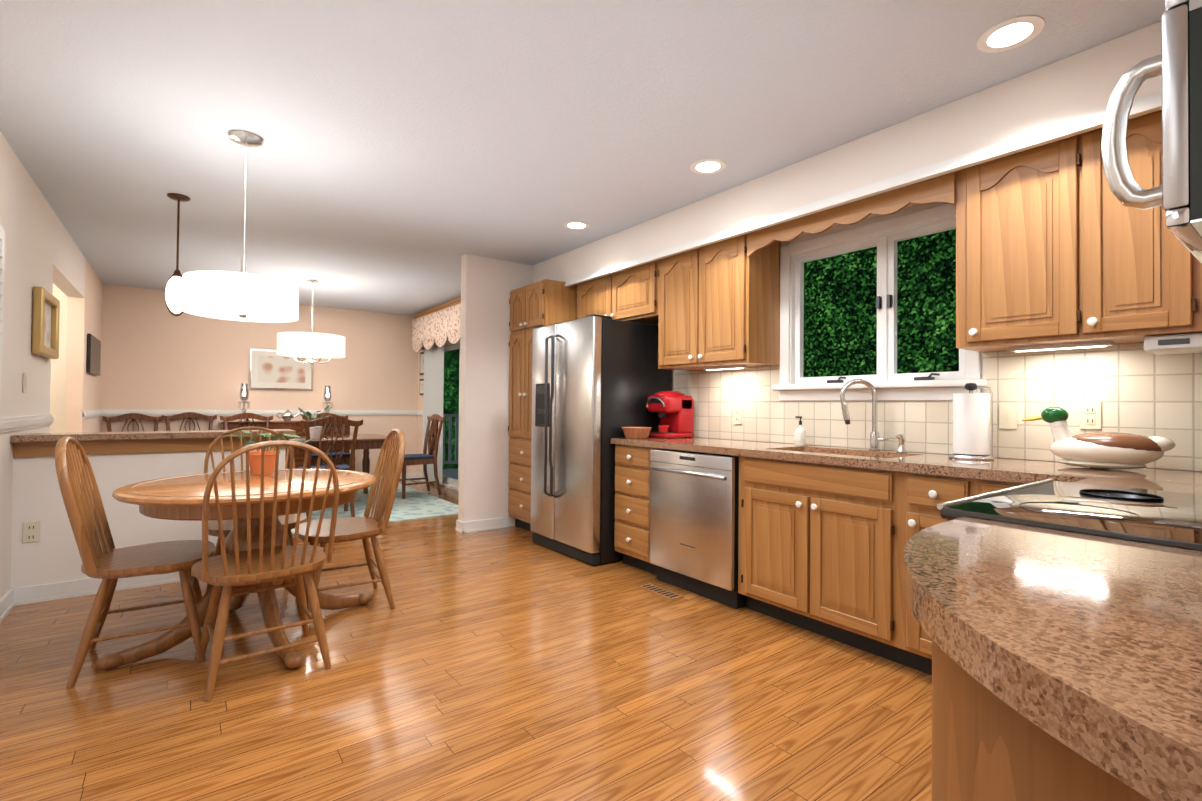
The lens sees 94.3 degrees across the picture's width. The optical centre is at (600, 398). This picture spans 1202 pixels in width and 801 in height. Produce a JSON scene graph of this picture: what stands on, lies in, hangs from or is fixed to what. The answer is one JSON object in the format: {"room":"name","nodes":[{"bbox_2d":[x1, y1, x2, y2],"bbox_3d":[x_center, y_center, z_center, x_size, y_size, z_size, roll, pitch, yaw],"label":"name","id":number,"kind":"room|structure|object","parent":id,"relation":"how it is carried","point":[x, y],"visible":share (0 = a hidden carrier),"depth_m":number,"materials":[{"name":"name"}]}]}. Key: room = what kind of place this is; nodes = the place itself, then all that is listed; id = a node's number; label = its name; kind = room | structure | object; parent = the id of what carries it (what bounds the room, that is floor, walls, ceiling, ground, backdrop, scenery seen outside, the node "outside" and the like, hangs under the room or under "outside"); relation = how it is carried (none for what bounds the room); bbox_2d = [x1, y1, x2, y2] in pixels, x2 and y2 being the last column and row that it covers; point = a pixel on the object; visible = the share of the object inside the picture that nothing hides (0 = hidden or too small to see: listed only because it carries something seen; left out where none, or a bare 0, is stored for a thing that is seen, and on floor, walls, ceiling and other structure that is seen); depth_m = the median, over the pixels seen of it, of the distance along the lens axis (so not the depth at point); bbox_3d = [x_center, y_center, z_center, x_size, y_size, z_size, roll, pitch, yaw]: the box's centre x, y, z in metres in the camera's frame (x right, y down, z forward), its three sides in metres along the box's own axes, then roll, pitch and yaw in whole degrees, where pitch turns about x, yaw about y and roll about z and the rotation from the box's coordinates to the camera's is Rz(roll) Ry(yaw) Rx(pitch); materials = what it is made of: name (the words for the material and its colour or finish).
{"room":"kitchen and dining room","nodes":[
{"label":"kitchen and dining room","id":0,"kind":"room"},
{"bbox_2d":[0,131,104,598],"bbox_3d":[-3.162,-0.099,2.851,0.120,2.520,8.990,1,-1,-37],"label":"wall","id":1,"kind":"structure","parent":0,"point":[42,249],"depth_m":3.47,"materials":[{"name":"white paint"}]},
{"bbox_2d":[0,226,4,398],"bbox_3d":[-2.781,-0.420,2.488,0.054,0.840,0.670,1,-1,-37],"label":"blinds","id":2,"kind":"object","parent":1,"relation":"attached to","point":[2,247],"visible":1,"depth_m":2.74,"materials":[{"name":"white"}]},
{"bbox_2d":[0,588,16,621],"bbox_3d":[-1.903,1.105,1.262,0.020,0.095,4.710,1,-1,-37],"label":"baseboard","id":3,"kind":"structure","parent":1,"relation":"attached to","point":[11,598],"depth_m":3.04,"materials":[{"name":"white wood"}]},
{"bbox_2d":[23,373,26,392],"bbox_3d":[-3.442,-0.095,3.334,0.009,0.120,0.070,1,-1,-37],"label":"light switch","id":4,"kind":"object","parent":1,"relation":"attached to","point":[24,382],"visible":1,"depth_m":3.32,"materials":[{"name":"beige plastic"}]},
{"bbox_2d":[0,414,53,432],"bbox_3d":[-3.481,0.143,3.385,0.020,0.075,1.570,1,-1,-37],"label":"trim","id":5,"kind":"structure","parent":1,"relation":"attached to","point":[16,423],"depth_m":3.29,"materials":[{"name":"white wood"}]},
{"bbox_2d":[31,286,59,358],"bbox_3d":[-3.702,-0.492,3.723,0.050,0.420,0.590,1,-1,-37],"label":"framed picture","id":6,"kind":"object","parent":1,"relation":"attached to","point":[45,320],"visible":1,"depth_m":3.63,"materials":[{"name":"brown metal"}]},
{"bbox_2d":[82,409,102,418],"bbox_3d":[-5.364,0.159,5.891,0.020,0.075,1.420,1,-1,-37],"label":"trim","id":7,"kind":"structure","parent":1,"relation":"attached to","point":[90,413],"depth_m":5.76,"materials":[{"name":"white wood"}]},
{"bbox_2d":[86,333,100,374],"bbox_3d":[-5.287,-0.449,5.815,0.030,0.380,0.840,1,-1,-37],"label":"framed picture","id":8,"kind":"object","parent":1,"relation":"attached to","point":[93,360],"visible":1,"depth_m":5.66,"materials":[{"name":"black"}]},
{"bbox_2d":[50,284,67,432],"bbox_3d":[-5.834,-0.093,5.090,1.460,2.520,0.100,1,-1,-37],"label":"wall","id":9,"kind":"structure","parent":0,"point":[58,389],"depth_m":5.44,"materials":[{"name":"beige paint"}]},
{"bbox_2d":[16,448,285,587],"bbox_3d":[-2.807,0.714,3.607,1.320,0.920,0.120,1,-1,-37],"label":"wall","id":10,"kind":"structure","parent":0,"point":[55,558],"depth_m":3.36,"materials":[{"name":"white paint"}]},
{"bbox_2d":[22,521,39,542],"bbox_3d":[-3.256,0.763,3.187,0.070,0.115,0.008,1,-1,-37],"label":"outlet","id":11,"kind":"object","parent":10,"relation":"attached to","point":[31,531],"visible":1,"depth_m":3.19,"materials":[{"name":"beige plastic"}]},
{"bbox_2d":[16,571,179,604],"bbox_3d":[-2.767,1.127,3.559,1.340,0.095,0.040,1,-1,-37],"label":"baseboard","id":12,"kind":"structure","parent":10,"relation":"attached to","point":[88,586],"depth_m":3.30,"materials":[{"name":"white wood"}]},
{"bbox_2d":[11,429,295,456],"bbox_3d":[-2.794,0.277,3.619,1.398,0.125,0.290,1,-1,-37],"label":"countertop","id":13,"kind":"structure","parent":10,"relation":"on","point":[36,444],"depth_m":3.45,"materials":[{"name":"stone"}]},
{"bbox_2d":[101,284,416,474],"bbox_3d":[-4.372,-0.048,7.639,3.940,2.520,0.120,1,-1,-37],"label":"wall","id":14,"kind":"structure","parent":0,"point":[156,354],"depth_m":7.26,"materials":[{"name":"beige paint"}]},
{"bbox_2d":[103,409,415,415],"bbox_3d":[-4.332,0.190,7.580,3.700,0.075,0.020,1,-1,-37],"label":"trim","id":15,"kind":"structure","parent":14,"relation":"attached to","point":[106,412],"depth_m":7.31,"materials":[{"name":"white wood"}]},
{"bbox_2d":[249,348,312,390],"bbox_3d":[-4.333,-0.388,7.579,0.760,0.540,0.023,1,-1,-37],"label":"framed picture","id":16,"kind":"object","parent":14,"relation":"attached to","point":[271,369],"visible":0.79,"depth_m":7.54,"materials":[{"name":"white paper"}]},
{"bbox_2d":[378,472,415,479],"bbox_3d":[-4.341,1.164,7.568,3.700,0.095,0.020,1,-1,-37],"label":"baseboard","id":17,"kind":"structure","parent":14,"relation":"attached to","point":[413,474],"depth_m":8.60,"materials":[{"name":"white"}]},
{"bbox_2d":[417,340,448,473],"bbox_3d":[-1.671,-0.029,7.224,0.120,2.520,3.790,1,-1,-37],"label":"wall","id":18,"kind":"structure","parent":0,"point":[419,397],"depth_m":8.63,"materials":[{"name":"beige paint"}]},
{"bbox_2d":[416,410,422,414],"bbox_3d":[-2.690,0.215,8.458,0.020,0.075,0.530,1,-1,-37],"label":"trim","id":19,"kind":"structure","parent":18,"relation":"attached to","point":[418,412],"depth_m":8.60,"materials":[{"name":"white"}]},
{"bbox_2d":[416,472,423,480],"bbox_3d":[-2.687,1.190,8.429,0.020,0.095,0.570,1,-1,-37],"label":"baseboard","id":20,"kind":"structure","parent":18,"relation":"attached to","point":[418,475],"depth_m":8.55,"materials":[{"name":"white wood"}]},
{"bbox_2d":[419,379,423,394],"bbox_3d":[-2.699,-0.177,8.473,0.023,0.250,0.300,1,-1,-37],"label":"picture","id":21,"kind":"object","parent":18,"relation":"attached to","point":[421,392],"depth_m":8.51,"materials":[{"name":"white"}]},
{"bbox_2d":[420,352,423,374],"bbox_3d":[-2.696,-0.537,8.477,0.023,0.350,0.300,1,-1,-37],"label":"picture","id":22,"kind":"object","parent":18,"relation":"attached to","point":[421,353],"depth_m":8.51,"materials":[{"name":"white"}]},
{"bbox_2d":[422,343,443,483],"bbox_3d":[-1.980,0.161,7.423,0.079,2.060,2.002,1,-1,-37],"label":"blind stack","id":23,"kind":"object","parent":18,"relation":"attached to","point":[433,379],"visible":0.54,"depth_m":7.87,"materials":[{"name":"white fabric"}]},
{"bbox_2d":[412,297,460,351],"bbox_3d":[-2.061,-0.980,7.481,0.217,0.580,2.370,1,-1,-37],"label":"valance","id":24,"kind":"object","parent":18,"relation":"attached to","point":[439,325],"visible":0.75,"depth_m":7.51,"materials":[{"name":"beige fabric"}]},
{"bbox_2d":[440,341,459,490],"bbox_3d":[-1.872,0.217,7.502,0.100,2.030,1.800,1,-1,-37],"label":"door frame","id":25,"kind":"structure","parent":18,"relation":"attached to","point":[450,483],"depth_m":7.73,"materials":[{"name":"white"}]},
{"bbox_2d":[0,480,931,800],"bbox_3d":[-2.203,1.230,3.639,5.800,0.100,9.470,1,-1,-37],"label":"floor","id":26,"kind":"structure","parent":0,"point":[510,664],"depth_m":2.19,"materials":[{"name":"brown wood"}]},
{"bbox_2d":[102,413,162,431],"bbox_3d":[-5.411,0.680,6.423,0.550,1.021,0.519,1,-1,-37],"label":"chair","id":27,"kind":"object","parent":26,"relation":"on","point":[132,416],"visible":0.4,"depth_m":6.60,"materials":[{"name":"brown wood"}]},
{"bbox_2d":[55,436,214,688],"bbox_3d":[-2.089,0.668,2.534,0.552,1.005,0.522,1,-1,-37],"label":"chair","id":28,"kind":"object","parent":26,"relation":"on","point":[87,517],"visible":0.96,"depth_m":2.45,"materials":[{"name":"brown wood"}]},
{"bbox_2d":[95,469,375,669],"bbox_3d":[-1.735,0.793,2.811,1.182,0.760,1.182,1,-1,-37],"label":"round pedestal table","id":29,"kind":"object","parent":26,"relation":"on","point":[175,498],"visible":0.69,"depth_m":2.58,"materials":[{"name":"brown wood"}]},
{"bbox_2d":[220,428,316,474],"bbox_3d":[-1.816,0.289,3.080,0.459,0.252,0.467,1,-1,-37],"label":"potted plant","id":30,"kind":"object","parent":29,"relation":"on","point":[255,460],"visible":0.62,"depth_m":3.04,"materials":[{"name":"orange ceramic"}]},
{"bbox_2d":[204,427,306,614],"bbox_3d":[-2.070,0.678,3.349,0.516,1.005,0.552,1,-1,-37],"label":"chair","id":31,"kind":"object","parent":26,"relation":"on","point":[213,527],"visible":0.31,"depth_m":3.38,"materials":[{"name":"brown wood"}]},
{"bbox_2d":[191,440,338,700],"bbox_3d":[-1.474,0.672,2.443,0.516,1.005,0.552,1,-1,-37],"label":"chair","id":32,"kind":"object","parent":26,"relation":"on","point":[248,566],"visible":1,"depth_m":2.32,"materials":[{"name":"brown wood"}]},
{"bbox_2d":[295,429,404,624],"bbox_3d":[-1.447,0.682,3.215,0.552,1.005,0.522,1,-1,-37],"label":"chair","id":33,"kind":"object","parent":26,"relation":"on","point":[364,529],"visible":0.77,"depth_m":3.18,"materials":[{"name":"brown wood"}]},
{"bbox_2d":[291,483,457,533],"bbox_3d":[-3.239,1.198,6.250,2.680,0.012,2.750,1,-1,-37],"label":"area rug","id":34,"kind":"object","parent":26,"relation":"on","point":[414,504],"visible":0.04,"depth_m":6.12,"materials":[{"name":"teal carpet"}]},
{"bbox_2d":[162,412,216,430],"bbox_3d":[-4.979,0.676,6.748,0.550,1.021,0.519,1,-1,-37],"label":"chair","id":35,"kind":"object","parent":34,"relation":"on","point":[189,415],"visible":0.29,"depth_m":6.92,"materials":[{"name":"brown wood"}]},
{"bbox_2d":[220,413,272,429],"bbox_3d":[-4.207,0.682,6.652,0.550,1.021,0.519,1,-1,-37],"label":"chair","id":36,"kind":"object","parent":34,"relation":"on","point":[241,416],"visible":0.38,"depth_m":6.83,"materials":[{"name":"brown wood"}]},
{"bbox_2d":[219,420,349,468],"bbox_3d":[-4.154,0.745,7.379,1.470,0.907,0.520,1,-1,-37],"label":"sideboard","id":37,"kind":"object","parent":34,"relation":"on","point":[296,426],"visible":0.12,"depth_m":7.22,"materials":[{"name":"brown wood"}]},
{"bbox_2d":[238,384,249,420],"bbox_3d":[-4.542,0.045,7.097,0.131,0.475,0.131,1,-1,-37],"label":"lamp","id":38,"kind":"object","parent":37,"relation":"on","point":[244,391],"visible":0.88,"depth_m":7.08,"materials":[{"name":"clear glass"}]},
{"bbox_2d":[276,409,299,420],"bbox_3d":[-4.143,0.210,7.397,0.285,0.160,0.150,1,-1,-37],"label":"teapot","id":39,"kind":"object","parent":37,"relation":"on","point":[287,415],"visible":0.98,"depth_m":7.35,"materials":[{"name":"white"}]},
{"bbox_2d":[322,386,332,411],"bbox_3d":[-3.767,0.060,7.680,0.131,0.475,0.131,1,-1,-37],"label":"lamp","id":40,"kind":"object","parent":37,"relation":"on","point":[327,395],"visible":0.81,"depth_m":7.66,"materials":[{"name":"clear glass"}]},
{"bbox_2d":[302,413,354,470],"bbox_3d":[-3.504,0.695,7.181,0.550,1.021,0.519,1,-1,-37],"label":"chair","id":41,"kind":"object","parent":34,"relation":"on","point":[345,457],"visible":0.23,"depth_m":7.17,"materials":[{"name":"brown wood"}]},
{"bbox_2d":[297,416,362,521],"bbox_3d":[-2.749,0.681,5.595,0.550,1.021,0.519,1,-1,-37],"label":"chair","id":42,"kind":"object","parent":34,"relation":"on","point":[332,420],"visible":0.52,"depth_m":5.44,"materials":[{"name":"brown wood"}]},
{"bbox_2d":[286,434,394,493],"bbox_3d":[-3.372,0.816,6.253,1.900,0.749,1.110,1,-1,-37],"label":"dining table","id":43,"kind":"object","parent":34,"relation":"on","point":[365,442],"visible":0.19,"depth_m":6.23,"materials":[{"name":"brown wood"}]},
{"bbox_2d":[298,405,331,438],"bbox_3d":[-3.160,0.254,6.172,0.370,0.375,0.458,1,-1,-37],"label":"potted plant","id":44,"kind":"object","parent":43,"relation":"on","point":[315,433],"visible":0.69,"depth_m":6.10,"materials":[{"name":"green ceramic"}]},
{"bbox_2d":[390,414,444,498],"bbox_3d":[-2.324,0.703,7.035,0.519,1.021,0.550,1,-1,-37],"label":"chair","id":45,"kind":"object","parent":34,"relation":"on","point":[432,437],"visible":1,"depth_m":6.99,"materials":[{"name":"brown wood"}]},
{"bbox_2d":[508,279,576,532],"bbox_3d":[-0.439,0.094,5.225,0.701,2.243,0.635,1,-1,-37],"label":"pantry cabinet","id":46,"kind":"object","parent":26,"relation":"on","point":[544,302],"visible":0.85,"depth_m":5.04,"materials":[{"name":"brown wood"}]},
{"bbox_2d":[530,314,670,564],"bbox_3d":[-0.043,0.298,4.536,0.838,1.800,0.880,1,-1,-37],"label":"refrigerator","id":47,"kind":"object","parent":26,"relation":"on","point":[598,381],"visible":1,"depth_m":4.18,"materials":[{"name":"silver metal"}]},
{"bbox_2d":[638,583,682,599],"bbox_3d":[0.369,1.197,3.464,0.100,0.006,0.300,1,-1,-37],"label":"floor vent","id":48,"kind":"object","parent":26,"relation":"in","point":[662,592],"visible":1,"depth_m":3.45,"materials":[{"name":"brown wood"}]},
{"bbox_2d":[614,445,718,574],"bbox_3d":[0.463,0.769,4.069,0.628,0.879,0.420,1,-1,-37],"label":"base cabinet","id":49,"kind":"object","parent":26,"relation":"on","point":[632,462],"depth_m":3.88,"materials":[{"name":"brown wood"}]},
{"bbox_2d":[649,449,746,608],"bbox_3d":[0.739,0.769,3.572,0.671,0.864,0.691,1,-1,-37],"label":"dishwasher","id":50,"kind":"object","parent":26,"relation":"on","point":[694,505],"visible":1,"depth_m":3.36,"materials":[{"name":"silver metal"}]},
{"bbox_2d":[738,457,898,576],"bbox_3d":[1.281,0.763,2.981,0.628,0.879,0.893,1,-1,-37],"label":"base cabinet","id":51,"kind":"object","parent":26,"relation":"on","point":[785,514],"depth_m":2.81,"materials":[{"name":"brown wood"}]},
{"bbox_2d":[611,437,1201,493],"bbox_3d":[1.219,0.299,2.800,0.958,0.040,3.376,1,-1,-37],"label":"countertop","id":52,"kind":"structure","parent":51,"relation":"on","point":[996,474],"depth_m":2.42,"materials":[{"name":"brown stone"}]},
{"bbox_2d":[622,427,650,438],"bbox_3d":[0.259,0.247,4.050,0.220,0.078,0.220,1,-1,-37],"label":"bowl","id":53,"kind":"object","parent":52,"relation":"on","point":[637,432],"visible":0.98,"depth_m":3.97,"materials":[{"name":"brown wood"}]},
{"bbox_2d":[646,391,693,437],"bbox_3d":[0.511,0.115,4.190,0.312,0.350,0.230,1,-1,-37],"label":"coffee maker","id":54,"kind":"object","parent":52,"relation":"on","point":[674,410],"visible":0.98,"depth_m":4.12,"materials":[{"name":"red plastic"}]},
{"bbox_2d":[658,425,668,431],"bbox_3d":[0.461,0.222,4.114,0.086,0.050,0.086,1,-1,-37],"label":"plastic container","id":55,"kind":"object","parent":54,"relation":"on","point":[663,428],"visible":0.98,"depth_m":4.08,"materials":[{"name":"red plastic"}]},
{"bbox_2d":[794,416,805,445],"bbox_3d":[1.228,0.197,3.434,0.066,0.178,0.064,1,-1,-37],"label":"soap bottle","id":56,"kind":"object","parent":52,"relation":"on","point":[800,435],"visible":1,"depth_m":3.41,"materials":[{"name":"white plastic"}]},
{"bbox_2d":[803,449,866,456],"bbox_3d":[1.277,0.412,2.975,0.404,0.204,0.704,1,-1,-37],"label":"sink","id":57,"kind":"object","parent":52,"relation":"in","point":[804,450],"depth_m":3.09,"materials":[{"name":"silver metal"}]},
{"bbox_2d":[840,379,898,450],"bbox_3d":[1.471,0.087,3.048,0.161,0.392,0.272,1,-1,-37],"label":"gooseneck faucet","id":58,"kind":"object","parent":52,"relation":"on","point":[875,439],"visible":1,"depth_m":3.07,"materials":[{"name":"silver metal"}]},
{"bbox_2d":[895,434,906,451],"bbox_3d":[1.582,0.234,2.949,0.086,0.098,0.048,1,-1,-37],"label":"soap dispenser","id":59,"kind":"object","parent":52,"relation":"on","point":[901,440],"visible":1,"depth_m":2.95,"materials":[{"name":"white"}]},
{"bbox_2d":[949,383,993,459],"bbox_3d":[1.743,0.103,2.627,0.180,0.355,0.180,1,-1,-37],"label":"paper towel holder","id":60,"kind":"object","parent":52,"relation":"on","point":[971,425],"visible":1,"depth_m":2.57,"materials":[{"name":"white paper"}]},
{"bbox_2d":[1022,407,1175,468],"bbox_3d":[1.982,0.155,2.244,0.213,0.244,0.457,1,-1,-37],"label":"duck figurine","id":61,"kind":"object","parent":52,"relation":"on","point":[1108,450],"visible":1,"depth_m":2.16,"materials":[{"name":"beige ceramic"}]},
{"bbox_2d":[899,481,974,532],"bbox_3d":[1.637,0.760,2.508,0.628,0.879,0.290,1,-1,-37],"label":"base cabinet","id":62,"kind":"object","parent":26,"relation":"on","point":[917,503],"depth_m":2.36,"materials":[{"name":"brown wood"}]},
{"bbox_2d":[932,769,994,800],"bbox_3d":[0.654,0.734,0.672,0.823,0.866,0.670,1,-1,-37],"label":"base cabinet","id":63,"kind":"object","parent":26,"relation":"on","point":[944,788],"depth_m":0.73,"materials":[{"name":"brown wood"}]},
{"bbox_2d":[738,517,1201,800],"bbox_3d":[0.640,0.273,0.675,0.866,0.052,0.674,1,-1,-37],"label":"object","id":64,"kind":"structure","parent":63,"relation":"on","point":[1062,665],"depth_m":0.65,"materials":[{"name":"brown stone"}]},
{"bbox_2d":[975,489,990,494],"bbox_3d":[1.831,0.758,2.249,0.628,0.879,0.357,1,-1,-37],"label":"base cabinet","id":65,"kind":"object","parent":26,"relation":"on","point":[977,491],"depth_m":2.19,"materials":[{"name":"brown wood"}]},
{"bbox_2d":[937,478,1201,551],"bbox_3d":[1.284,0.642,1.218,0.816,1.066,0.775,1,-1,-37],"label":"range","id":66,"kind":"object","parent":26,"relation":"on","point":[1163,518],"visible":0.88,"depth_m":1.23,"materials":[{"name":"black"}]},
{"bbox_2d":[458,254,531,526],"bbox_3d":[-0.836,-0.045,5.406,1.070,2.520,0.120,1,-1,-37],"label":"wall","id":67,"kind":"structure","parent":0,"point":[487,284],"depth_m":5.16,"materials":[{"name":"white paint"}]},
{"bbox_2d":[455,520,459,531],"bbox_3d":[-0.975,1.166,5.369,0.880,0.095,0.040,1,-1,-37],"label":"baseboard","id":68,"kind":"structure","parent":67,"relation":"attached to","point":[457,528],"depth_m":5.08,"materials":[{"name":"white wood"}]},
{"bbox_2d":[460,517,507,532],"bbox_3d":[-1.064,1.162,5.139,0.460,0.095,0.020,1,-1,-37],"label":"baseboard","id":69,"kind":"structure","parent":67,"relation":"attached to","point":[502,522],"depth_m":5.12,"materials":[{"name":"white wood"}]},
{"bbox_2d":[563,92,1161,286],"bbox_3d":[0.674,-1.029,3.632,0.036,0.057,4.540,1,-1,-37],"label":"crown molding","id":70,"kind":"structure","parent":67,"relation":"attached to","point":[1140,107],"depth_m":2.60,"materials":[{"name":"white"}]},
{"bbox_2d":[0,0,1165,315],"bbox_3d":[-2.180,-1.379,3.672,5.800,0.080,9.470,1,-1,-37],"label":"ceiling","id":71,"kind":"structure","parent":0,"point":[404,156],"depth_m":2.58,"materials":[{"name":"white paint"}]},
{"bbox_2d":[165,193,190,315],"bbox_3d":[-2.811,-0.945,3.702,0.129,0.797,0.128,1,-1,-37],"label":"pendant light","id":72,"kind":"object","parent":71,"relation":"hanging from","point":[173,295],"visible":0.85,"depth_m":3.67,"materials":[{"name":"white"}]},
{"bbox_2d":[182,130,298,322],"bbox_3d":[-1.830,-0.880,2.862,0.500,0.931,0.500,1,-1,-37],"label":"light","id":73,"kind":"object","parent":71,"relation":"hanging from","point":[242,295],"visible":1,"depth_m":2.71,"materials":[{"name":"white glass"}]},
{"bbox_2d":[277,279,344,363],"bbox_3d":[-3.202,-0.848,6.184,0.670,0.934,0.670,1,-1,-37],"label":"drum chandelier","id":74,"kind":"object","parent":71,"relation":"hanging from","point":[312,345],"visible":1,"depth_m":5.94,"materials":[{"name":"white fabric"}]},
{"bbox_2d":[563,221,589,229],"bbox_3d":[-0.184,-1.328,4.228,0.204,0.034,0.204,1,-1,-37],"label":"recessed light","id":75,"kind":"object","parent":71,"relation":"in","point":[576,225],"visible":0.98,"depth_m":4.22,"materials":[{"name":"white"}]},
{"bbox_2d":[690,159,725,173],"bbox_3d":[0.609,-1.335,3.173,0.204,0.034,0.204,1,-1,-37],"label":"recessed light","id":76,"kind":"object","parent":71,"relation":"in","point":[708,166],"visible":0.98,"depth_m":3.17,"materials":[{"name":"white"}]},
{"bbox_2d":[976,15,1044,52],"bbox_3d":[1.491,-1.341,2.034,0.204,0.034,0.204,1,-1,-37],"label":"recessed light","id":77,"kind":"object","parent":71,"relation":"in","point":[1009,34],"visible":0.94,"depth_m":2.03,"materials":[{"name":"white glass"}]},
{"bbox_2d":[532,21,1161,282],"bbox_3d":[0.983,-1.175,3.603,0.419,0.274,4.960,1,-1,-37],"label":"soffit","id":78,"kind":"structure","parent":0,"point":[1076,86],"depth_m":2.63,"materials":[{"name":"white paint"}]},
{"bbox_2d":[671,202,1201,471],"bbox_3d":[1.190,-0.049,3.751,0.120,2.520,5.200,1,-1,-37],"label":"wall","id":79,"kind":"structure","parent":0,"point":[922,206],"depth_m":3.22,"materials":[{"name":"white paint"}]},
{"bbox_2d":[576,261,655,323],"bbox_3d":[0.228,-0.822,4.653,0.348,0.413,1.070,1,-1,-37],"label":"upper cabinet","id":80,"kind":"object","parent":79,"relation":"attached to","point":[629,295],"depth_m":4.44,"materials":[{"name":"brown wood"}]},
{"bbox_2d":[652,230,783,370],"bbox_3d":[0.795,-0.627,3.893,0.348,0.813,0.824,1,-1,-37],"label":"upper cabinet","id":81,"kind":"object","parent":79,"relation":"attached to","point":[718,304],"depth_m":3.65,"materials":[{"name":"brown wood"}]},
{"bbox_2d":[772,203,986,400],"bbox_3d":[1.554,-0.494,3.227,0.181,1.013,1.206,1,-1,-37],"label":"window","id":82,"kind":"structure","parent":79,"relation":"in","point":[888,382],"depth_m":3.18,"materials":[{"name":"white wood"}]},
{"bbox_2d":[675,343,1201,470],"bbox_3d":[1.607,0.031,3.083,0.011,0.506,3.389,1,-1,-37],"label":"tile backsplash","id":83,"kind":"structure","parent":79,"relation":"attached to","point":[1136,389],"depth_m":2.61,"materials":[{"name":"beige tile"}]},
{"bbox_2d":[734,407,741,424],"bbox_3d":[0.962,0.121,3.922,0.009,0.120,0.072,1,-1,-37],"label":"outlet","id":84,"kind":"object","parent":83,"relation":"attached to","point":[737,410],"depth_m":3.92,"materials":[{"name":"beige plastic"}]},
{"bbox_2d":[999,404,1016,428],"bbox_3d":[1.924,0.083,2.639,0.013,0.120,0.072,1,-1,-37],"label":"switch plate","id":85,"kind":"object","parent":83,"relation":"attached to","point":[1007,412],"depth_m":2.64,"materials":[{"name":"beige plastic"}]},
{"bbox_2d":[1080,401,1101,429],"bbox_3d":[2.106,0.072,2.400,0.009,0.120,0.072,1,-1,-37],"label":"outlet","id":86,"kind":"object","parent":83,"relation":"attached to","point":[1090,414],"depth_m":2.40,"materials":[{"name":"beige plastic"}]},
{"bbox_2d":[948,127,1115,352],"bbox_3d":[1.893,-0.636,2.432,0.348,0.813,0.507,1,-1,-37],"label":"upper cabinet","id":87,"kind":"object","parent":79,"relation":"attached to","point":[1059,245],"depth_m":2.30,"materials":[{"name":"brown wood"}]},
{"bbox_2d":[1104,110,1195,343],"bbox_3d":[2.078,-0.638,2.187,0.348,0.813,0.366,1,-1,-37],"label":"upper cabinet","id":88,"kind":"object","parent":79,"relation":"attached to","point":[1150,276],"depth_m":2.03,"materials":[{"name":"brown wood"}]},
{"bbox_2d":[1144,332,1201,354],"bbox_3d":[2.214,-0.203,1.976,0.239,0.056,0.390,1,-1,-37],"label":"radio","id":89,"kind":"object","parent":88,"relation":"attached to","point":[1186,343],"visible":1,"depth_m":2.01,"materials":[{"name":"white plastic"}]},
{"bbox_2d":[1101,0,1201,263],"bbox_3d":[1.386,-0.509,1.110,0.823,0.435,0.468,1,-1,-37],"label":"microwave","id":90,"kind":"object","parent":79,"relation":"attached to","point":[1176,64],"visible":1,"depth_m":0.96,"materials":[{"name":"silver metal"}]},
{"label":"outside","id":91,"kind":"structure","parent":0,"visible":0},
{"bbox_2d":[442,414,458,479],"bbox_3d":[-1.079,0.831,8.414,2.278,1.120,4.990,1,-1,-37],"label":"deck railing","id":92,"kind":"object","parent":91,"point":[452,473],"depth_m":10.03,"materials":[{"name":"grey paint"}]},
{"bbox_2d":[443,229,958,468],"bbox_3d":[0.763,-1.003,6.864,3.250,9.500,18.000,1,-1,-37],"label":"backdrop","id":93,"kind":"structure","parent":91,"point":[840,319],"depth_m":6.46,"materials":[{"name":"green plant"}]}
]}

